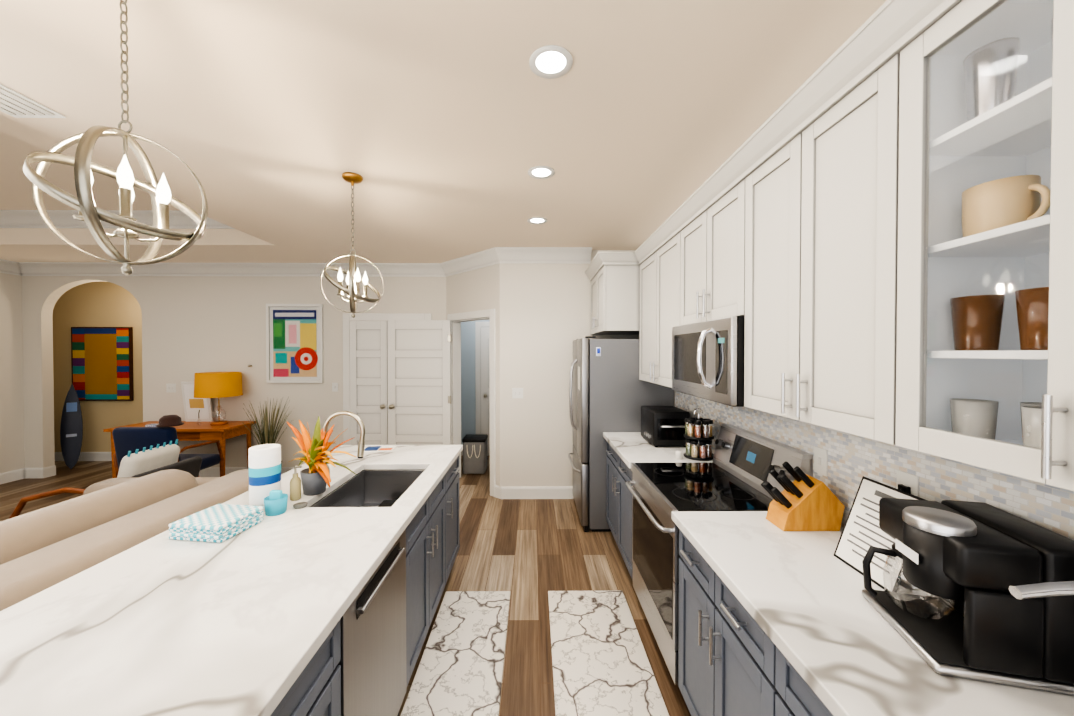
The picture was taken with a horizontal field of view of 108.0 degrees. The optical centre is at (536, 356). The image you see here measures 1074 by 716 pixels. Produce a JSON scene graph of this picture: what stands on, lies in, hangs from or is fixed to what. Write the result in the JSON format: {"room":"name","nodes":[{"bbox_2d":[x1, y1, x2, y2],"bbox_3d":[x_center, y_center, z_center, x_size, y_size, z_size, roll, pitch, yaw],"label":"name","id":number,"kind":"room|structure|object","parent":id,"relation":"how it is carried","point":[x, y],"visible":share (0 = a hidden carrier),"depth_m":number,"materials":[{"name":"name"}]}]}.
{"room":"kitchen","nodes":[
{"label":"kitchen","id":0,"kind":"room"},
{"bbox_2d":[0,273,24,472],"bbox_3d":[-6.681,0.233,1.557,0.120,2.770,6.990,0,1,-1],"label":"wall","id":1,"kind":"structure","parent":0,"point":[12,453],"depth_m":4.94,"materials":[{"name":"beige paint"}]},
{"bbox_2d":[0,468,27,483],"bbox_3d":[-6.613,1.549,1.634,0.016,0.135,6.870,0,1,-1],"label":"baseboard","id":2,"kind":"structure","parent":1,"relation":"attached to","point":[10,476],"depth_m":4.95,"materials":[{"name":"white wood"}]},
{"bbox_2d":[0,259,27,275],"bbox_3d":[-6.563,-1.078,1.602,0.115,0.150,6.870,0,1,-1],"label":"crown molding","id":3,"kind":"structure","parent":1,"relation":"attached to","point":[6,266],"depth_m":4.88,"materials":[{"name":"white wood"}]},
{"bbox_2d":[53,281,142,451],"bbox_3d":[-6.096,0.179,5.927,2.590,2.770,0.120,0,1,-1],"label":"wall","id":4,"kind":"structure","parent":0,"point":[100,304],"depth_m":5.84,"materials":[{"name":"beige paint"}]},
{"bbox_2d":[55,452,111,460],"bbox_3d":[-6.095,1.497,5.876,2.350,0.135,0.016,0,1,-1],"label":"baseboard","id":5,"kind":"structure","parent":4,"relation":"attached to","point":[84,456],"depth_m":5.86,"materials":[{"name":"white wood"}]},
{"bbox_2d":[71,327,133,400],"bbox_3d":[-6.505,0.105,5.839,0.870,1.100,0.043,0,1,-1],"label":"painting","id":6,"kind":"object","parent":4,"relation":"attached to","point":[102,362],"visible":0.96,"depth_m":5.82,"materials":[{"name":"multicoloured paint"}]},
{"bbox_2d":[22,276,445,467],"bbox_3d":[-3.979,0.189,5.137,5.590,2.770,0.120,0,1,-1],"label":"wall","id":7,"kind":"structure","parent":0,"point":[191,325],"depth_m":5.07,"materials":[{"name":"beige paint"}]},
{"bbox_2d":[166,384,175,391],"bbox_3d":[-4.753,0.405,5.067,0.120,0.115,0.010,0,1,-1],"label":"light switch","id":8,"kind":"object","parent":7,"relation":"attached to","point":[170,387],"visible":1,"depth_m":5.07,"materials":[{"name":"white plastic"}]},
{"bbox_2d":[199,467,293,476],"bbox_3d":[-3.836,1.507,5.086,2.606,0.135,0.016,0,1,-1],"label":"baseboard","id":9,"kind":"structure","parent":7,"relation":"attached to","point":[210,471],"depth_m":5.08,"materials":[{"name":"white wood"}]},
{"bbox_2d":[266,304,323,382],"bbox_3d":[-3.143,-0.175,5.063,0.720,1.027,0.030,0,1,-1],"label":"poster","id":10,"kind":"object","parent":7,"relation":"attached to","point":[294,343],"visible":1,"depth_m":5.06,"materials":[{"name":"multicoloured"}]},
{"bbox_2d":[332,383,337,391],"bbox_3d":[-2.633,0.394,5.086,0.075,0.115,0.010,0,1,-1],"label":"light switch","id":11,"kind":"object","parent":7,"relation":"attached to","point":[334,387],"visible":1,"depth_m":5.09,"materials":[{"name":"white plastic"}]},
{"bbox_2d":[350,321,387,444],"bbox_3d":[-1.948,0.548,5.058,0.970,2.030,0.082,0,1,-1],"label":"closet doors","id":12,"kind":"structure","parent":7,"relation":"in","point":[369,373],"depth_m":5.08,"materials":[{"name":"white wood"}]},
{"bbox_2d":[343,313,431,444],"bbox_3d":[-1.948,0.504,5.088,1.150,2.140,0.020,0,1,-1],"label":"trim","id":13,"kind":"structure","parent":7,"relation":"attached to","point":[347,318],"depth_m":5.07,"materials":[{"name":"white wood"}]},
{"bbox_2d":[0,455,690,715],"bbox_3d":[-3.012,1.659,2.264,8.950,0.100,8.300,0,1,-1],"label":"floor","id":14,"kind":"structure","parent":0,"point":[528,554],"depth_m":3.01,"materials":[{"name":"brown wood"}]},
{"bbox_2d":[9,487,84,518],"bbox_3d":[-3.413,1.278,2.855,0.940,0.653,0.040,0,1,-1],"label":"lounge chair","id":15,"kind":"object","parent":14,"relation":"on","point":[22,502],"depth_m":2.83,"materials":[{"name":"brown wood"}]},
{"bbox_2d":[60,383,82,468],"bbox_3d":[-6.542,0.973,5.486,0.185,1.196,0.172,0,1,-1],"label":"decor","id":16,"kind":"object","parent":14,"relation":"on","point":[71,432],"visible":1,"depth_m":5.48,"materials":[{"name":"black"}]},
{"bbox_2d":[0,469,248,610],"bbox_3d":[-2.077,1.119,1.190,1.080,1.007,2.450,0,1,-1],"label":"sofa","id":17,"kind":"object","parent":14,"relation":"on","point":[44,548],"visible":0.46,"depth_m":1.56,"materials":[{"name":"fabric"}]},
{"bbox_2d":[132,456,201,476],"bbox_3d":[-3.382,1.108,3.203,0.788,0.439,0.600,0,1,-1],"label":"lounge chair","id":18,"kind":"object","parent":14,"relation":"on","point":[192,465],"depth_m":3.34,"materials":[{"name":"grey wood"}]},
{"bbox_2d":[117,439,179,477],"bbox_3d":[-3.196,0.953,3.203,0.198,0.465,0.440,0,1,-1],"label":"throw pillow","id":19,"kind":"object","parent":18,"relation":"on","point":[140,462],"visible":0.58,"depth_m":3.12,"materials":[{"name":"white fabric"}]},
{"bbox_2d":[112,427,223,476],"bbox_3d":[-3.884,1.139,4.148,0.632,0.894,0.663,0,1,-1],"label":"desk chair","id":20,"kind":"object","parent":14,"relation":"on","point":[127,439],"visible":0.33,"depth_m":3.83,"materials":[{"name":"blue fabric"}]},
{"bbox_2d":[103,421,255,477],"bbox_3d":[-4.320,1.206,4.786,1.380,0.745,0.540,0,1,-1],"label":"desk","id":21,"kind":"object","parent":14,"relation":"on","point":[194,431],"visible":0.35,"depth_m":4.58,"materials":[{"name":"brown wood"}]},
{"bbox_2d":[156,415,183,426],"bbox_3d":[-3.662,0.631,3.895,0.210,0.105,0.207,0,1,-1],"label":"hat","id":22,"kind":"object","parent":21,"relation":"on","point":[169,420],"visible":1,"depth_m":3.84,"materials":[{"name":"fabric"}]},
{"bbox_2d":[145,410,200,426],"bbox_3d":[-4.358,0.738,4.686,0.542,0.190,0.152,0,1,-1],"label":"decor","id":23,"kind":"object","parent":21,"relation":"on","point":[151,425],"visible":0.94,"depth_m":4.65,"materials":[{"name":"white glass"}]},
{"bbox_2d":[181,382,212,421],"bbox_3d":[-4.342,0.573,4.987,0.340,0.518,0.083,0,1,-1],"label":"picture","id":24,"kind":"object","parent":21,"relation":"on","point":[193,406],"visible":0.83,"depth_m":4.98,"materials":[{"name":"white paper"}]},
{"bbox_2d":[194,372,242,424],"bbox_3d":[-3.931,0.512,4.821,0.470,0.639,0.470,0,1,-1],"label":"table lamp","id":25,"kind":"object","parent":21,"relation":"on","point":[218,385],"visible":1,"depth_m":4.66,"materials":[{"name":"yellow fabric"}]},
{"bbox_2d":[241,397,293,466],"bbox_3d":[-3.288,1.029,4.759,0.559,1.098,0.546,0,1,-1],"label":"grass plant","id":26,"kind":"object","parent":14,"relation":"on","point":[268,437],"visible":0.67,"depth_m":4.73,"materials":[{"name":"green plant"}]},
{"bbox_2d":[271,619,340,715],"bbox_3d":[-1.037,1.190,0.788,0.914,0.874,0.785,0,1,-1],"label":"base cabinet","id":27,"kind":"object","parent":14,"relation":"on","point":[317,690],"depth_m":1.06,"materials":[{"name":"wood"}]},
{"bbox_2d":[310,467,450,664],"bbox_3d":[-1.050,1.173,2.173,0.914,0.874,0.848,0,1,-1],"label":"base cabinet","id":28,"kind":"object","parent":14,"relation":"on","point":[432,538],"depth_m":2.18,"materials":[{"name":"wood"}]},
{"bbox_2d":[406,517,414,685],"bbox_3d":[-1.043,1.182,1.485,0.914,0.874,0.644,0,1,-1],"label":"base cabinet","id":29,"kind":"object","parent":14,"relation":"on","point":[410,530],"depth_m":1.83,"materials":[{"name":"wood"}]},
{"bbox_2d":[338,529,406,715],"bbox_3d":[-0.617,1.184,1.460,0.116,0.870,0.574,0,1,-1],"label":"dishwasher","id":30,"kind":"object","parent":29,"relation":"in","point":[372,662],"visible":0.96,"depth_m":1.42,"materials":[{"name":"silver metal"}]},
{"bbox_2d":[400,591,509,715],"bbox_3d":[-0.395,1.605,2.020,0.440,0.012,1.267,0,1,-1],"label":"mat","id":31,"kind":"object","parent":14,"relation":"on","point":[459,672],"visible":0.96,"depth_m":2.06,"materials":[{"name":"fabric"}]},
{"bbox_2d":[451,456,459,568],"bbox_3d":[-1.055,1.166,2.750,0.914,0.874,0.551,0,1,-1],"label":"base cabinet","id":32,"kind":"object","parent":14,"relation":"on","point":[455,520],"depth_m":2.87,"materials":[{"name":"wood"}]},
{"bbox_2d":[0,445,462,715],"bbox_3d":[-1.034,0.720,1.705,0.940,0.039,2.670,0,1,-1],"label":"countertop","id":33,"kind":"structure","parent":32,"relation":"on","point":[244,623],"depth_m":1.08,"materials":[{"name":"stone"}]},
{"bbox_2d":[168,504,263,542],"bbox_3d":[-1.291,0.670,1.582,0.230,0.064,0.208,0,1,7],"label":"dish towels","id":34,"kind":"object","parent":33,"relation":"on","point":[218,523],"visible":0.96,"depth_m":1.52,"materials":[{"name":"white fabric"}]},
{"bbox_2d":[248,444,280,510],"bbox_3d":[-1.268,0.558,1.821,0.125,0.280,0.125,0,1,-1],"label":"paper towel roll","id":35,"kind":"object","parent":33,"relation":"on","point":[264,470],"visible":0.75,"depth_m":1.77,"materials":[{"name":"white paper"}]},
{"bbox_2d":[264,490,287,515],"bbox_3d":[-1.172,0.649,1.753,0.092,0.100,0.091,0,1,-1],"label":"cup","id":36,"kind":"object","parent":33,"relation":"on","point":[275,502],"visible":1,"depth_m":1.73,"materials":[{"name":"teal glass"}]},
{"bbox_2d":[290,465,301,500],"bbox_3d":[-1.181,0.615,1.913,0.054,0.165,0.047,0,1,-1],"label":"soap bottle","id":37,"kind":"object","parent":33,"relation":"on","point":[295,487],"visible":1,"depth_m":1.90,"materials":[{"name":"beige glass"}]},
{"bbox_2d":[293,502,307,508],"bbox_3d":[-1.103,0.692,1.819,0.060,0.012,0.060,0,1,-1],"label":"dish","id":38,"kind":"object","parent":33,"relation":"on","point":[299,505],"visible":1,"depth_m":1.81,"materials":[{"name":"grey ceramic"}]},
{"bbox_2d":[287,416,356,495],"bbox_3d":[-1.137,0.509,1.979,0.408,0.376,0.292,0,1,-1],"label":"potted plant","id":39,"kind":"object","parent":33,"relation":"on","point":[315,478],"visible":1,"depth_m":1.98,"materials":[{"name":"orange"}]},
{"bbox_2d":[323,411,364,481],"bbox_3d":[-1.080,0.497,2.141,0.252,0.396,0.110,0,1,-1],"label":"island faucet","id":40,"kind":"object","parent":33,"relation":"on","point":[361,442],"visible":0.69,"depth_m":2.16,"materials":[{"name":"silver metal"}]},
{"bbox_2d":[312,470,424,506],"bbox_3d":[-0.901,0.842,2.173,0.428,0.215,0.698,0,1,-1],"label":"island sink","id":41,"kind":"object","parent":33,"relation":"in","point":[376,488],"visible":0.17,"depth_m":2.52,"materials":[{"name":"silver metal"}]},
{"bbox_2d":[364,446,396,451],"bbox_3d":[-1.173,0.682,2.898,0.220,0.007,0.150,0,1,-7],"label":"magazine","id":42,"kind":"object","parent":33,"relation":"on","point":[377,448],"visible":0.88,"depth_m":2.89,"materials":[{"name":"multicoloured paper"}]},
{"bbox_2d":[462,434,487,473],"bbox_3d":[-0.845,1.331,5.342,0.308,0.479,0.303,0,1,-1],"label":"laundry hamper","id":43,"kind":"object","parent":14,"relation":"on","point":[474,454],"visible":1,"depth_m":5.21,"materials":[{"name":"fabric"}]},
{"bbox_2d":[548,590,668,715],"bbox_3d":[0.335,1.605,2.027,0.510,0.012,1.267,0,1,-1],"label":"mat","id":44,"kind":"object","parent":14,"relation":"on","point":[601,665],"visible":0.98,"depth_m":2.06,"materials":[{"name":"fabric"}]},
{"bbox_2d":[606,442,632,580],"bbox_3d":[0.923,1.162,3.044,0.661,0.874,0.972,0,1,-1],"label":"base cabinet","id":45,"kind":"object","parent":14,"relation":"on","point":[619,473],"visible":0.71,"depth_m":2.99,"materials":[{"name":"wood"}]},
{"bbox_2d":[603,432,713,467],"bbox_3d":[0.926,0.704,3.038,0.656,0.039,0.974,0,1,-1],"label":"countertop","id":46,"kind":"structure","parent":45,"relation":"on","point":[630,447],"depth_m":2.86,"materials":[{"name":"stone"}]},
{"bbox_2d":[641,406,689,446],"bbox_3d":[1.008,0.548,3.098,0.295,0.270,0.398,0,1,-1],"label":"toaster oven","id":47,"kind":"object","parent":46,"relation":"on","point":[662,425],"visible":0.94,"depth_m":2.94,"materials":[{"name":"black plastic"}]},
{"bbox_2d":[676,451,681,459],"bbox_3d":[0.960,0.663,2.638,0.044,0.050,0.044,0,1,-1],"label":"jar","id":48,"kind":"object","parent":46,"relation":"on","point":[679,455],"visible":1,"depth_m":2.62,"materials":[{"name":"white"}]},
{"bbox_2d":[683,408,713,460],"bbox_3d":[1.109,0.519,2.677,0.196,0.338,0.196,0,1,-1],"label":"spice rack","id":49,"kind":"object","parent":46,"relation":"on","point":[698,436],"visible":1,"depth_m":2.62,"materials":[{"name":"black plastic"}]},
{"bbox_2d":[568,336,673,531],"bbox_3d":[0.782,0.699,3.927,0.908,1.780,0.821,0,1,-1],"label":"fridge","id":50,"kind":"object","parent":14,"relation":"on","point":[612,392],"visible":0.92,"depth_m":3.53,"materials":[{"name":"grey metal"}]},
{"bbox_2d":[678,529,753,715],"bbox_3d":[0.957,1.182,1.427,0.622,0.874,0.706,0,1,-1],"label":"base cabinet","id":51,"kind":"object","parent":14,"relation":"on","point":[733,660],"depth_m":1.44,"materials":[{"name":"wood"}]},
{"bbox_2d":[672,511,1073,715],"bbox_3d":[0.945,0.729,0.982,0.656,0.039,1.587,0,1,-1],"label":"countertop","id":52,"kind":"structure","parent":51,"relation":"on","point":[843,646],"depth_m":1.02,"materials":[{"name":"stone"}]},
{"bbox_2d":[761,461,844,530],"bbox_3d":[1.092,0.574,1.628,0.293,0.255,0.120,0,1,-1],"label":"knife block","id":53,"kind":"object","parent":52,"relation":"on","point":[802,501],"visible":1,"depth_m":1.57,"materials":[{"name":"brown wood"}]},
{"bbox_2d":[834,476,927,591],"bbox_3d":[1.109,0.565,1.268,0.114,0.284,0.230,0,1,-1],"label":"sign","id":54,"kind":"object","parent":52,"relation":"on","point":[862,532],"visible":0.52,"depth_m":1.30,"materials":[{"name":"white paper"}]},
{"bbox_2d":[862,498,1073,695],"bbox_3d":[1.056,0.548,0.980,0.329,0.322,0.300,0,1,13],"label":"coffee maker","id":55,"kind":"object","parent":52,"relation":"on","point":[969,563],"visible":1,"depth_m":0.86,"materials":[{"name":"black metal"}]},
{"bbox_2d":[1009,580,1073,599],"bbox_3d":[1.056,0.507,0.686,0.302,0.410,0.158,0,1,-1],"label":"handle","id":56,"kind":"object","parent":55,"relation":"attached to","point":[1040,590],"visible":1,"depth_m":0.73,"materials":[{"name":"silver plastic"}]},
{"bbox_2d":[626,424,812,684],"bbox_3d":[0.906,1.025,2.167,0.696,1.170,0.770,0,1,-1],"label":"range","id":57,"kind":"object","parent":14,"relation":"on","point":[734,475],"visible":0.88,"depth_m":2.06,"materials":[{"name":"silver metal"}]},
{"bbox_2d":[754,620,832,715],"bbox_3d":[0.964,1.191,0.690,0.622,0.874,0.891,0,1,-1],"label":"base cabinet","id":58,"kind":"object","parent":14,"relation":"on","point":[779,690],"depth_m":1.05,"materials":[{"name":"wood"}]},
{"bbox_2d":[0,0,886,262],"bbox_3d":[-3.012,-1.371,2.226,8.950,0.420,8.300,0,1,-1],"label":"ceiling","id":59,"kind":"structure","parent":0,"point":[441,127],"depth_m":1.84,"materials":[{"name":"beige paint"}]},
{"bbox_2d":[0,84,65,117],"bbox_3d":[-2.379,-1.142,1.330,0.240,0.013,1.090,0,1,-1],"label":"ceiling vent","id":60,"kind":"object","parent":59,"relation":"in","point":[13,103],"visible":0.93,"depth_m":1.79,"materials":[{"name":"white metal"}]},
{"bbox_2d":[23,0,207,275],"bbox_3d":[-1.177,-0.690,1.114,0.357,0.913,0.356,0,1,-1],"label":"pendant light","id":61,"kind":"object","parent":59,"relation":"hanging from","point":[91,215],"visible":1,"depth_m":1.07,"materials":[{"name":"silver metal"}]},
{"bbox_2d":[0,210,234,228],"bbox_3d":[-4.234,-1.428,4.058,2.640,0.150,0.115,0,1,-1],"label":"crown molding","id":62,"kind":"structure","parent":59,"relation":"attached to","point":[58,218],"depth_m":4.06,"materials":[{"name":"white wood"}]},
{"bbox_2d":[320,172,383,317],"bbox_3d":[-1.190,-0.707,2.521,0.357,0.913,0.356,0,1,-1],"label":"pendant light","id":63,"kind":"object","parent":59,"relation":"hanging from","point":[352,289],"visible":1,"depth_m":2.48,"materials":[{"name":"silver metal"}]},
{"bbox_2d":[527,217,546,223],"bbox_3d":[0.003,-1.171,3.354,0.170,0.006,0.170,0,1,-1],"label":"recessed light","id":64,"kind":"object","parent":59,"relation":"in","point":[537,220],"visible":0.98,"depth_m":3.35,"materials":[{"name":"white plastic"}]},
{"bbox_2d":[528,166,554,178],"bbox_3d":[0.027,-1.160,2.457,0.170,0.006,0.170,0,1,-1],"label":"recessed light","id":65,"kind":"object","parent":59,"relation":"in","point":[540,172],"visible":1,"depth_m":2.46,"materials":[{"name":"white plastic"}]},
{"bbox_2d":[529,45,572,78],"bbox_3d":[0.055,-1.149,1.524,0.170,0.006,0.170,0,1,-1],"label":"recessed light","id":66,"kind":"object","parent":59,"relation":"in","point":[550,61],"visible":1,"depth_m":1.52,"materials":[{"name":"white plastic"}]},
{"bbox_2d":[446,264,498,485],"bbox_3d":[-0.752,0.193,4.764,1.089,2.770,0.120,1,1,44],"label":"wall","id":67,"kind":"structure","parent":0,"point":[474,290],"depth_m":4.59,"materials":[{"name":"beige paint"}]},
{"bbox_2d":[388,320,450,444],"bbox_3d":[-1.500,0.549,4.984,0.820,2.030,0.103,0,1,-1],"label":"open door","id":68,"kind":"structure","parent":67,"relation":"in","point":[419,382],"depth_m":4.98,"materials":[{"name":"wood"}]},
{"bbox_2d":[447,309,495,496],"bbox_3d":[-0.771,0.516,4.772,0.950,2.125,0.140,1,1,44],"label":"door frame","id":69,"kind":"structure","parent":67,"relation":"attached to","point":[479,315],"depth_m":4.83,"materials":[{"name":"white wood"}]},
{"bbox_2d":[461,320,489,444],"bbox_3d":[-0.764,0.175,6.246,2.920,2.770,0.120,0,1,-1],"label":"wall","id":70,"kind":"structure","parent":0,"point":[468,412],"depth_m":6.18,"materials":[{"name":"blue paint"}]},
{"bbox_2d":[475,322,489,455],"bbox_3d":[-0.478,0.501,6.144,0.990,2.120,0.096,0,1,-1],"label":"hall door","id":71,"kind":"structure","parent":70,"relation":"in","point":[482,362],"depth_m":6.16,"materials":[{"name":"white wood"}]},
{"bbox_2d":[499,250,638,497],"bbox_3d":[0.408,0.198,4.407,1.670,2.770,0.120,0,1,-1],"label":"wall","id":72,"kind":"structure","parent":0,"point":[544,316],"depth_m":4.34,"materials":[{"name":"beige paint"}]},
{"bbox_2d":[20,247,591,276],"bbox_3d":[-2.969,-1.115,4.628,7.120,0.150,0.885,0,1,-1],"label":"crown molding","id":73,"kind":"structure","parent":72,"relation":"attached to","point":[540,255],"depth_m":4.98,"materials":[{"name":"white wood"}]},
{"bbox_2d":[512,388,522,397],"bbox_3d":[-0.215,0.404,4.338,0.120,0.115,0.010,0,1,-1],"label":"light switch","id":74,"kind":"object","parent":72,"relation":"attached to","point":[517,392],"visible":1,"depth_m":4.34,"materials":[{"name":"white plastic"}]},
{"bbox_3d":[1.332,0.236,1.306,0.120,2.770,6.340,0,1,-1],"label":"wall","id":75,"kind":"structure","parent":0,"visible":0},
{"bbox_2d":[589,268,592,334],"bbox_3d":[0.920,-0.591,4.090,0.648,0.694,0.466,0,1,-1],"label":"upper cabinet","id":76,"kind":"object","parent":75,"relation":"attached to","point":[590,269],"depth_m":4.24,"materials":[{"name":"white wood"}]},
{"bbox_2d":[593,252,636,334],"bbox_3d":[0.923,-0.587,3.746,0.648,0.694,0.466,0,1,-1],"label":"upper cabinet","id":77,"kind":"object","parent":75,"relation":"attached to","point":[614,273],"depth_m":3.51,"materials":[{"name":"white wood"}]},
{"bbox_2d":[637,240,652,382],"bbox_3d":[1.088,-0.353,3.241,0.328,1.120,0.548,0,1,-1],"label":"upper cabinet","id":78,"kind":"object","parent":75,"relation":"attached to","point":[645,257],"depth_m":3.32,"materials":[{"name":"white wood"}]},
{"bbox_2d":[653,216,680,387],"bbox_3d":[1.092,-0.347,2.785,0.328,1.120,0.609,0,1,-1],"label":"upper cabinet","id":79,"kind":"object","parent":75,"relation":"attached to","point":[667,242],"depth_m":2.82,"materials":[{"name":"white wood"}]},
{"bbox_2d":[681,200,696,324],"bbox_3d":[1.096,-0.548,2.315,0.328,0.707,0.448,0,1,-1],"label":"upper cabinet","id":80,"kind":"object","parent":75,"relation":"attached to","point":[689,217],"depth_m":2.39,"materials":[{"name":"white wood"}]},
{"bbox_2d":[697,152,744,322],"bbox_3d":[1.099,-0.544,1.989,0.328,0.707,0.448,0,1,-1],"label":"upper cabinet","id":81,"kind":"object","parent":75,"relation":"attached to","point":[721,208],"depth_m":1.98,"materials":[{"name":"white wood"}]},
{"bbox_2d":[672,316,744,406],"bbox_3d":[1.034,0.017,2.155,0.452,0.414,0.764,0,1,-1],"label":"microwave","id":82,"kind":"object","parent":81,"relation":"attached to","point":[707,360],"visible":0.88,"depth_m":1.96,"materials":[{"name":"silver metal"}]},
{"bbox_2d":[741,116,784,415],"bbox_3d":[1.103,-0.332,1.582,0.328,1.120,0.492,0,1,-1],"label":"upper cabinet","id":83,"kind":"object","parent":75,"relation":"attached to","point":[764,162],"depth_m":1.62,"materials":[{"name":"white wood"}]},
{"bbox_2d":[675,391,1073,539],"bbox_3d":[1.262,0.461,1.857,0.006,0.473,3.337,0,1,-1],"label":"backsplash","id":84,"kind":"structure","parent":75,"relation":"attached to","point":[853,460],"depth_m":1.39,"materials":[{"name":"tile"}]},
{"bbox_2d":[689,405,693,416],"bbox_3d":[1.241,0.444,3.138,0.010,0.115,0.075,0,1,-1],"label":"outlet","id":85,"kind":"object","parent":84,"relation":"attached to","point":[691,412],"visible":0.83,"depth_m":3.13,"materials":[{"name":"white"}]},
{"bbox_2d":[814,446,827,476],"bbox_3d":[1.254,0.462,1.728,0.010,0.115,0.075,0,1,-1],"label":"outlet","id":86,"kind":"object","parent":84,"relation":"attached to","point":[821,461],"visible":1,"depth_m":1.72,"materials":[{"name":"white plastic"}]},
{"bbox_2d":[896,470,918,496],"bbox_3d":[1.258,0.452,1.328,0.010,0.115,0.075,0,1,-1],"label":"outlet","id":87,"kind":"object","parent":84,"relation":"attached to","point":[908,480],"visible":0.46,"depth_m":1.32,"materials":[{"name":"white plastic"}]},
{"bbox_2d":[898,484,910,493],"bbox_3d":[1.236,0.568,1.240,0.044,0.257,0.209,0,1,-1],"label":"plug","id":88,"kind":"object","parent":87,"relation":"attached to","point":[901,487],"visible":0.31,"depth_m":1.32,"materials":[{"name":"black plastic"}]},
{"bbox_2d":[781,0,1068,459],"bbox_3d":[1.107,-0.328,1.210,0.328,1.120,0.497,0,1,-1],"label":"upper cabinet","id":89,"kind":"object","parent":75,"relation":"attached to","point":[810,228],"depth_m":1.01,"materials":[{"name":"white wood"}]},
{"bbox_2d":[950,19,1052,448],"bbox_3d":[1.137,-0.257,0.683,0.220,0.952,0.630,0,1,-1],"label":"contents","id":90,"kind":"object","parent":89,"relation":"in","point":[988,425],"depth_m":0.91,"materials":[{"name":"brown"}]}
]}

